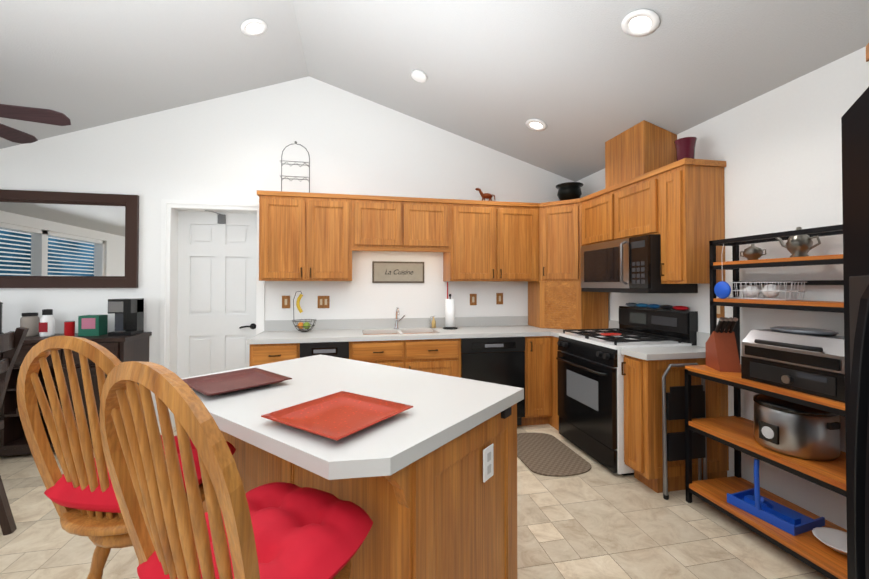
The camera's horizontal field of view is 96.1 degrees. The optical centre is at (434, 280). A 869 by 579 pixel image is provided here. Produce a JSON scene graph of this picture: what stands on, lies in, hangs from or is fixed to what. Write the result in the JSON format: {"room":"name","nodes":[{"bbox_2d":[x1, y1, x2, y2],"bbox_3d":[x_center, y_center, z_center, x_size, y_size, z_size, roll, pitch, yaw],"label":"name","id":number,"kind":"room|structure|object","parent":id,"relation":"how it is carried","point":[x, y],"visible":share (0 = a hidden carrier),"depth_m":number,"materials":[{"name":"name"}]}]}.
{"room":"kitchen","nodes":[
{"label":"kitchen","id":0,"kind":"room"},
{"bbox_2d":[0,0,308,148],"bbox_3d":[-2.487,-1.498,0.812,3.650,1.423,6.110,0,-1,-12],"label":"ceiling","id":1,"kind":"structure","parent":0,"point":[82,64],"depth_m":2.92,"materials":[{"name":"paint"}]},
{"bbox_2d":[0,104,70,143],"bbox_3d":[-3.016,-1.117,2.361,1.275,0.434,1.264,0,-1,-12],"label":"ceiling fan","id":2,"kind":"object","parent":1,"relation":"hanging from","point":[41,115],"visible":1,"depth_m":2.54,"materials":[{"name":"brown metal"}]},
{"bbox_2d":[241,18,266,35],"bbox_3d":[-1.387,-1.943,3.002,0.185,0.072,0.196,0,-1,-12],"label":"recessed light","id":3,"kind":"object","parent":1,"relation":"in","point":[254,27],"visible":0.98,"depth_m":3.00,"materials":[{"name":"white plastic"}]},
{"bbox_2d":[0,76,573,421],"bbox_3d":[-1.558,-0.320,3.975,6.750,3.460,0.260,0,-1,-12],"label":"wall","id":4,"kind":"structure","parent":0,"point":[229,148],"depth_m":3.87,"materials":[{"name":"paint"}]},
{"bbox_2d":[0,189,138,287],"bbox_3d":[-3.421,-0.356,3.441,1.425,0.850,0.035,0,-1,-12],"label":"framed mirror","id":5,"kind":"object","parent":4,"relation":"attached to","point":[49,239],"visible":1,"depth_m":3.47,"materials":[{"name":"brown wood"}]},
{"bbox_2d":[159,199,264,432],"bbox_3d":[-2.119,0.328,3.813,0.900,2.160,0.225,0,-1,-12],"label":"door","id":6,"kind":"structure","parent":4,"relation":"in","point":[212,310],"depth_m":3.84,"materials":[{"name":"white wood"}]},
{"bbox_2d":[282,296,289,307],"bbox_3d":[-1.464,0.215,3.848,0.075,0.124,0.010,0,-1,-12],"label":"electrical outlet plate","id":7,"kind":"object","parent":4,"relation":"attached to","point":[285,299],"depth_m":3.84,"materials":[{"name":"brown wood"}]},
{"bbox_2d":[257,190,352,280],"bbox_3d":[-1.208,-0.398,3.741,0.819,0.810,0.338,0,-1,-12],"label":"upper cabinet","id":8,"kind":"object","parent":4,"relation":"attached to","point":[304,236],"depth_m":3.58,"materials":[{"name":"brown wood"}]},
{"bbox_2d":[280,141,309,192],"bbox_3d":[-1.316,-1.066,3.681,0.261,0.525,0.116,0,-1,-12],"label":"wire stand","id":9,"kind":"object","parent":8,"relation":"on","point":[295,164],"visible":0.83,"depth_m":3.71,"materials":[{"name":"white metal"}]},
{"bbox_2d":[318,296,329,307],"bbox_3d":[-1.114,0.219,3.920,0.115,0.124,0.010,0,-1,-12],"label":"electrical outlet plate","id":10,"kind":"object","parent":4,"relation":"attached to","point":[323,301],"depth_m":3.92,"materials":[{"name":"brown wood"}]},
{"bbox_2d":[353,195,412,251],"bbox_3d":[-0.541,-0.556,3.880,0.543,0.490,0.338,0,-1,-12],"label":"upper cabinet","id":11,"kind":"object","parent":4,"relation":"attached to","point":[385,223],"depth_m":3.73,"materials":[{"name":"brown wood"}]},
{"bbox_2d":[263,316,527,331],"bbox_3d":[-0.014,0.447,4.137,3.352,0.099,0.020,0,-1,-12],"label":"backsplash","id":12,"kind":"structure","parent":4,"relation":"attached to","point":[460,322],"depth_m":4.05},
{"bbox_2d":[372,261,423,282],"bbox_3d":[-0.374,-0.082,4.074,0.542,0.224,0.015,0,-1,-12],"label":"sign","id":13,"kind":"object","parent":4,"relation":"attached to","point":[379,269],"visible":1,"depth_m":4.06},
{"bbox_2d":[385,269,412,274],"bbox_3d":[-0.367,-0.085,4.066,0.298,0.052,0.002,0,-1,-12],"label":"lettering","id":14,"kind":"object","parent":13,"relation":"attached to","point":[399,271],"visible":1,"depth_m":4.07},
{"bbox_2d":[405,197,452,253],"bbox_3d":[-0.139,-0.555,3.962,0.544,0.490,0.338,0,-1,-12],"label":"upper cabinet","id":15,"kind":"object","parent":4,"relation":"attached to","point":[432,217],"depth_m":3.82,"materials":[{"name":"brown wood"}]},
{"bbox_2d":[470,294,476,304],"bbox_3d":[0.420,0.210,4.236,0.075,0.124,0.010,0,-1,-12],"label":"electrical outlet plate","id":16,"kind":"object","parent":4,"relation":"attached to","point":[473,297],"depth_m":4.23,"materials":[{"name":"brown wood"}]},
{"bbox_2d":[443,199,539,281],"bbox_3d":[0.592,-0.393,4.110,0.950,0.810,0.338,0,-1,-12],"label":"upper cabinet","id":17,"kind":"object","parent":4,"relation":"attached to","point":[493,240],"depth_m":3.95,"materials":[{"name":"brown wood"}]},
{"bbox_2d":[475,188,495,200],"bbox_3d":[0.534,-0.881,4.095,0.224,0.165,0.052,0,-1,-12],"label":"horse figurine","id":18,"kind":"object","parent":17,"relation":"on","point":[484,196],"visible":0.85,"depth_m":4.08,"materials":[{"name":"orange metal"}]},
{"bbox_2d":[496,293,502,303],"bbox_3d":[0.718,0.204,4.297,0.075,0.124,0.010,0,-1,-12],"label":"electrical outlet plate","id":19,"kind":"object","parent":4,"relation":"attached to","point":[499,296],"depth_m":4.29,"materials":[{"name":"brown wood"}]},
{"bbox_2d":[0,424,828,578],"bbox_3d":[-0.969,1.434,1.087,6.750,0.120,6.110,0,-1,-12],"label":"floor","id":20,"kind":"structure","parent":0,"point":[598,520],"depth_m":2.10,"materials":[{"name":"tile"}]},
{"bbox_2d":[0,327,28,535],"bbox_3d":[-2.456,0.824,1.908,0.537,1.129,0.430,0,-1,-24],"label":"chair","id":21,"kind":"object","parent":20,"relation":"on","point":[11,342],"visible":1,"depth_m":2.13,"materials":[{"name":"brown wood"}]},
{"bbox_2d":[0,332,151,455],"bbox_3d":[-3.200,0.936,3.254,1.290,0.930,0.451,0,-1,-12],"label":"sideboard","id":22,"kind":"object","parent":20,"relation":"on","point":[13,440],"visible":0.19,"depth_m":3.14,"materials":[{"name":"brown wood"}]},
{"bbox_2d":[0,302,3,333],"bbox_3d":[-3.625,0.302,3.176,0.150,0.335,0.174,0,-1,-12],"label":"picture frame","id":23,"kind":"object","parent":22,"relation":"on","point":[1,303],"visible":0.77,"depth_m":3.21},
{"bbox_2d":[20,313,39,336],"bbox_3d":[-3.396,0.371,3.277,0.116,0.198,0.116,0,-1,-12],"label":"glass jar","id":24,"kind":"object","parent":22,"relation":"on","point":[31,321],"visible":0.81,"depth_m":3.24,"materials":[{"name":"beige glass"}]},
{"bbox_2d":[39,309,54,336],"bbox_3d":[-3.241,0.356,3.268,0.090,0.228,0.090,0,-1,-12],"label":"bottle","id":25,"kind":"object","parent":22,"relation":"on","point":[47,325],"visible":1,"depth_m":3.24,"materials":[{"name":"white plastic"}]},
{"bbox_2d":[64,321,74,335],"bbox_3d":[-3.068,0.408,3.283,0.066,0.125,0.068,0,-1,-12],"label":"can","id":26,"kind":"object","parent":22,"relation":"on","point":[69,328],"visible":0.9,"depth_m":3.26,"materials":[{"name":"red metal"}]},
{"bbox_2d":[78,315,107,335],"bbox_3d":[-2.930,0.386,3.351,0.150,0.170,0.122,0,-1,-12],"label":"box","id":27,"kind":"object","parent":22,"relation":"on","point":[92,325],"visible":1,"depth_m":3.30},
{"bbox_2d":[108,298,143,335],"bbox_3d":[-2.683,0.317,3.398,0.170,0.310,0.212,0,-1,-12],"label":"coffee maker","id":28,"kind":"object","parent":22,"relation":"on","point":[129,316],"visible":1,"depth_m":3.38,"materials":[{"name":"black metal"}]},
{"bbox_2d":[16,336,235,578],"bbox_3d":[-1.018,0.770,1.350,0.533,1.221,0.567,0,-1,-12],"label":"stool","id":29,"kind":"object","parent":20,"relation":"on","point":[79,492],"visible":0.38,"depth_m":1.17,"materials":[{"name":"brown wood"}]},
{"bbox_2d":[99,361,372,578],"bbox_3d":[-0.447,0.765,0.953,0.593,1.221,0.603,0,-1,-12],"label":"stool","id":30,"kind":"object","parent":20,"relation":"on","point":[279,530],"visible":1,"depth_m":0.79,"materials":[{"name":"brown wood"}]},
{"bbox_2d":[247,340,298,366],"bbox_3d":[-1.392,0.967,3.529,0.386,0.875,0.644,0,-1,-12],"label":"base cabinet","id":31,"kind":"object","parent":20,"relation":"on","point":[278,350],"depth_m":3.23,"materials":[{"name":"brown wood"}]},
{"bbox_2d":[299,340,358,360],"bbox_3d":[-0.991,0.968,3.611,0.566,0.875,0.644,0,-1,-12],"label":"dishwasher","id":32,"kind":"object","parent":20,"relation":"on","point":[347,349],"depth_m":3.31,"materials":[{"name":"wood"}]},
{"bbox_2d":[202,466,516,578],"bbox_3d":[-0.413,0.941,1.708,1.452,0.880,1.490,0,-1,-12],"label":"kitchen island","id":33,"kind":"object","parent":20,"relation":"on","point":[427,482],"depth_m":1.22,"materials":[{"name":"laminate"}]},
{"bbox_2d":[151,354,523,489],"bbox_3d":[-0.452,0.479,1.709,1.598,0.044,1.558,0,-1,-12],"label":"island countertop","id":34,"kind":"structure","parent":33,"relation":"on","point":[452,423],"depth_m":1.40,"materials":[{"name":"white laminate"}]},
{"bbox_2d":[182,368,291,395],"bbox_3d":[-0.865,0.442,1.692,0.340,0.026,0.340,-1,-1,40],"label":"plate","id":35,"kind":"object","parent":34,"relation":"on","point":[222,383],"visible":0.94,"depth_m":1.72,"materials":[{"name":"brown ceramic"}]},
{"bbox_2d":[261,391,412,440],"bbox_3d":[-0.307,0.437,1.269,0.340,0.026,0.340,0,-1,33],"label":"plate","id":36,"kind":"object","parent":34,"relation":"on","point":[338,415],"visible":1,"depth_m":1.29,"materials":[{"name":"red ceramic"}]},
{"bbox_2d":[359,336,462,377],"bbox_3d":[-0.306,0.970,3.752,0.972,0.875,0.644,0,-1,-12],"label":"base cabinet","id":37,"kind":"object","parent":20,"relation":"on","point":[443,355],"depth_m":3.48,"materials":[{"name":"brown wood"}]},
{"bbox_2d":[463,336,534,425],"bbox_3d":[0.488,0.972,3.915,0.788,0.875,0.644,0,-1,-12],"label":"dishwasher","id":38,"kind":"object","parent":20,"relation":"on","point":[517,351],"depth_m":3.63,"materials":[{"name":"black metal"}]},
{"bbox_2d":[247,324,607,343],"bbox_3d":[0.069,0.512,3.733,3.352,0.040,0.844,0,-1,-12],"label":"countertop","id":39,"kind":"structure","parent":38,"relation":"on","point":[480,329],"depth_m":3.65,"materials":[{"name":"white laminate"}]},
{"bbox_2d":[292,291,316,331],"bbox_3d":[-1.230,0.296,3.697,0.226,0.387,0.223,0,-1,-12],"label":"wire fruit basket","id":40,"kind":"object","parent":39,"relation":"on","point":[302,326],"visible":1,"depth_m":3.70,"materials":[{"name":"silver metal"}]},
{"bbox_2d":[363,328,434,335],"bbox_3d":[-0.328,0.594,3.741,0.726,0.196,0.386,0,-1,-12],"label":"sink","id":41,"kind":"object","parent":39,"relation":"in","point":[366,331],"depth_m":3.92,"materials":[{"name":"white ceramic"}]},
{"bbox_2d":[394,307,404,328],"bbox_3d":[-0.340,0.381,3.904,0.118,0.225,0.207,0,-1,-12],"label":"chrome faucet","id":42,"kind":"object","parent":39,"relation":"on","point":[396,320],"visible":1,"depth_m":3.95,"materials":[{"name":"silver metal"}]},
{"bbox_2d":[431,316,435,327],"bbox_3d":[-0.008,0.431,4.046,0.048,0.129,0.054,0,-1,-12],"label":"soap dispenser","id":43,"kind":"object","parent":39,"relation":"on","point":[433,323],"visible":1,"depth_m":4.03,"materials":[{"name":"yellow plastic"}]},
{"bbox_2d":[443,294,457,328],"bbox_3d":[0.160,0.317,3.983,0.150,0.354,0.148,0,-1,-12],"label":"paper towel holder","id":44,"kind":"object","parent":39,"relation":"on","point":[450,313],"visible":1,"depth_m":3.94,"materials":[{"name":"white paper"}]},
{"bbox_2d":[528,281,608,329],"bbox_3d":[1.380,0.254,4.105,0.590,0.483,0.603,0,-1,-12],"label":"appliance garage","id":45,"kind":"object","parent":39,"relation":"on","point":[565,305],"visible":0.96,"depth_m":3.90,"materials":[{"name":"brown wood"}]},
{"bbox_2d":[535,336,554,427],"bbox_3d":[0.939,0.973,4.008,0.278,0.875,0.644,0,-1,-12],"label":"base cabinet","id":46,"kind":"object","parent":20,"relation":"on","point":[544,345],"depth_m":3.72,"materials":[{"name":"brown wood"}]},
{"bbox_2d":[517,433,590,476],"bbox_3d":[0.885,1.394,3.169,0.480,0.011,0.800,0,-1,-12],"label":"kitchen mat","id":47,"kind":"object","parent":20,"relation":"on","point":[544,454],"visible":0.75,"depth_m":3.07,"materials":[{"name":"brown fabric"}]},
{"bbox_2d":[555,336,559,430],"bbox_3d":[1.403,0.973,4.002,0.628,0.875,0.843,0,-1,-12],"label":"base cabinet","id":48,"kind":"object","parent":20,"relation":"on","point":[556,337],"depth_m":3.68,"materials":[{"name":"brown wood"}]},
{"bbox_2d":[556,306,697,475],"bbox_3d":[1.497,0.818,3.189,0.767,1.165,0.784,0,-1,-12],"label":"range","id":49,"kind":"object","parent":20,"relation":"on","point":[590,396],"visible":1,"depth_m":3.01,"materials":[{"name":"black metal"}]},
{"bbox_2d":[626,303,688,309],"bbox_3d":[1.835,0.217,3.261,0.070,0.036,0.676,0,-1,-12],"label":"oven mitts","id":50,"kind":"object","parent":49,"relation":"on","point":[659,306],"visible":0.98,"depth_m":3.20,"materials":[{"name":"blue fabric"}]},
{"bbox_2d":[621,332,728,492],"bbox_3d":[1.648,0.886,2.689,0.676,1.015,0.251,0,-1,-12],"label":"base cabinet","id":51,"kind":"object","parent":20,"relation":"on","point":[645,368],"visible":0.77,"depth_m":2.59,"materials":[{"name":"brown wood"}]},
{"bbox_2d":[662,363,706,499],"bbox_3d":[1.619,0.967,2.533,0.330,0.850,0.056,0,-1,-12],"label":"step stool","id":52,"kind":"object","parent":20,"relation":"on","point":[673,408],"visible":0.73,"depth_m":2.50,"materials":[{"name":"grey metal"}]},
{"bbox_2d":[685,224,846,578],"bbox_3d":[1.899,0.562,1.923,0.400,1.645,1.200,0,-1,-12],"label":"rack","id":53,"kind":"object","parent":20,"relation":"on","point":[735,432],"visible":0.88,"depth_m":2.11,"materials":[{"name":"black metal"}]},
{"bbox_2d":[714,244,730,298],"bbox_3d":[1.784,-0.056,2.417,0.022,0.342,0.110,0,-1,-12],"label":"scraper","id":54,"kind":"object","parent":53,"relation":"hanging from","point":[722,289],"visible":0.98,"depth_m":2.41,"materials":[{"name":"plastic"}]},
{"bbox_2d":[705,317,740,372],"bbox_3d":[1.753,0.379,2.375,0.110,0.319,0.190,0,-1,13],"label":"knife block","id":55,"kind":"object","parent":53,"relation":"on","point":[722,355],"visible":1,"depth_m":2.33,"materials":[{"name":"brown wood"}]},
{"bbox_2d":[740,244,765,259],"bbox_3d":[1.915,-0.168,2.349,0.100,0.103,0.155,0,-1,-12],"label":"sugar bowl","id":56,"kind":"object","parent":53,"relation":"on","point":[752,252],"visible":0.92,"depth_m":2.32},
{"bbox_2d":[727,282,806,299],"bbox_3d":[1.918,0.061,2.296,0.144,0.101,0.387,0,-1,-12],"label":"wire basket","id":57,"kind":"object","parent":53,"relation":"on","point":[771,291],"visible":0.96,"depth_m":2.23,"materials":[{"name":"white metal"}]},
{"bbox_2d":[727,458,824,535],"bbox_3d":[1.831,1.110,2.119,0.272,0.311,0.320,0,-1,-20],"label":"dustpan","id":58,"kind":"object","parent":53,"relation":"on","point":[753,501],"visible":1,"depth_m":2.07,"materials":[{"name":"plastic"}]},
{"bbox_2d":[741,329,844,402],"bbox_3d":[1.868,0.401,1.934,0.396,0.265,0.480,0,-1,-12],"label":"toaster oven","id":59,"kind":"object","parent":53,"relation":"on","point":[814,365],"visible":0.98,"depth_m":1.87,"materials":[{"name":"silver metal"}]},
{"bbox_2d":[770,326,838,335],"bbox_3d":[1.884,0.258,2.000,0.198,0.020,0.286,0,-1,-12],"label":"plate","id":60,"kind":"object","parent":59,"relation":"on","point":[805,330],"visible":1,"depth_m":1.95,"materials":[{"name":"silver metal"}]},
{"bbox_2d":[753,394,839,460],"bbox_3d":[1.871,0.720,2.032,0.343,0.309,0.354,0,-1,-12],"label":"slow cooker","id":61,"kind":"object","parent":53,"relation":"on","point":[790,429],"visible":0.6,"depth_m":1.91,"materials":[{"name":"silver metal"}]},
{"bbox_2d":[775,227,820,256],"bbox_3d":[1.964,-0.204,2.114,0.110,0.170,0.220,0,-1,-12],"label":"teapot","id":62,"kind":"object","parent":53,"relation":"on","point":[799,246],"visible":0.81,"depth_m":2.07,"materials":[{"name":"silver metal"}]},
{"bbox_2d":[812,527,846,554],"bbox_3d":[1.916,1.242,1.831,0.210,0.040,0.210,0,-1,-12],"label":"plate","id":63,"kind":"object","parent":53,"relation":"on","point":[834,539],"visible":0.62,"depth_m":1.88,"materials":[{"name":"ceramic"}]},
{"bbox_2d":[841,87,868,578],"bbox_3d":[1.017,0.477,0.389,0.792,1.775,0.910,0,-1,33],"label":"fridge","id":64,"kind":"object","parent":20,"relation":"on","point":[855,156],"visible":1,"depth_m":0.82,"materials":[{"name":"black metal"}]},
{"bbox_2d":[293,0,868,181],"bbox_3d":[0.819,-1.664,1.494,3.100,1.075,6.110,0,-1,-12],"label":"ceiling","id":65,"kind":"structure","parent":0,"point":[584,80],"depth_m":2.73,"materials":[{"name":"paint"}]},
{"bbox_2d":[411,69,426,82],"bbox_3d":[-0.131,-1.738,3.329,0.139,0.067,0.140,0,-1,-12],"label":"recessed light","id":66,"kind":"object","parent":65,"relation":"attached to","point":[418,75],"visible":1,"depth_m":3.30,"materials":[{"name":"white plastic"}]},
{"bbox_2d":[525,119,546,130],"bbox_3d":[0.923,-1.410,3.545,0.187,0.064,0.196,0,-1,-12],"label":"recessed light","id":67,"kind":"object","parent":65,"relation":"in","point":[536,124],"visible":0.96,"depth_m":3.54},
{"bbox_2d":[621,9,659,36],"bbox_3d":[1.154,-1.441,2.192,0.187,0.064,0.196,0,-1,-12],"label":"recessed light","id":68,"kind":"object","parent":65,"relation":"in","point":[640,22],"visible":1,"depth_m":2.19,"materials":[{"name":"white plastic"}]},
{"bbox_2d":[576,47,868,529],"bbox_3d":[2.289,0.105,1.641,0.150,2.551,5.850,0,-1,-12],"label":"wall","id":69,"kind":"structure","parent":0,"point":[778,150],"depth_m":2.32,"materials":[{"name":"paint"}]},
{"bbox_2d":[527,198,581,281],"bbox_3d":[1.389,-0.393,4.126,0.613,0.810,0.628,0,-1,-12],"label":"upper cabinet","id":70,"kind":"object","parent":69,"relation":"attached to","point":[560,233],"visible":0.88,"depth_m":3.92,"materials":[{"name":"brown wood"}]},
{"bbox_2d":[556,182,582,200],"bbox_3d":[1.441,-0.906,4.170,0.280,0.212,0.280,0,-1,-12],"label":"pot","id":71,"kind":"object","parent":70,"relation":"on","point":[568,190],"visible":0.77,"depth_m":4.08,"materials":[{"name":"black metal"}]},
{"bbox_2d":[609,320,618,327],"bbox_3d":[1.703,0.446,4.059,0.020,0.099,0.824,0,-1,-12],"label":"backsplash","id":72,"kind":"structure","parent":69,"relation":"attached to","point":[612,323],"depth_m":3.81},
{"bbox_2d":[580,158,725,283],"bbox_3d":[1.697,-0.389,3.237,0.366,0.840,1.235,0,-1,-12],"label":"upper cabinet","id":73,"kind":"object","parent":69,"relation":"attached to","point":[679,206],"visible":0.98,"depth_m":2.71,"materials":[{"name":"brown wood"}]},
{"bbox_2d":[581,234,697,292],"bbox_3d":[1.634,-0.113,3.270,0.473,0.428,0.860,0,-1,-12],"label":"microwave","id":74,"kind":"object","parent":73,"relation":"attached to","point":[629,265],"visible":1,"depth_m":3.02,"materials":[{"name":"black metal"}]},
{"bbox_2d":[605,120,676,188],"bbox_3d":[1.723,-1.024,3.290,0.298,0.429,0.480,0,-1,-12],"label":"box","id":75,"kind":"object","parent":73,"relation":"on","point":[641,148],"visible":0.64,"depth_m":3.10,"materials":[{"name":"brown wood"}]},
{"bbox_2d":[674,137,696,160],"bbox_3d":[1.787,-0.906,2.781,0.140,0.180,0.140,0,-1,-12],"label":"vase","id":76,"kind":"object","parent":73,"relation":"on","point":[684,147],"visible":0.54,"depth_m":2.73,"materials":[{"name":"ceramic"}]},
{"bbox_2d":[717,306,724,317],"bbox_3d":[1.984,0.202,2.723,0.010,0.125,0.075,0,-1,-12],"label":"outlet","id":77,"kind":"object","parent":69,"relation":"attached to","point":[720,311],"visible":0.46,"depth_m":2.71,"materials":[{"name":"brown wood"}]},
{"bbox_2d":[866,43,868,61],"bbox_3d":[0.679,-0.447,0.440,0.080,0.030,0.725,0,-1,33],"label":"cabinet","id":78,"kind":"object","parent":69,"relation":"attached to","point":[867,53],"visible":1,"depth_m":0.76,"materials":[{"name":"brown wood"}]}
]}

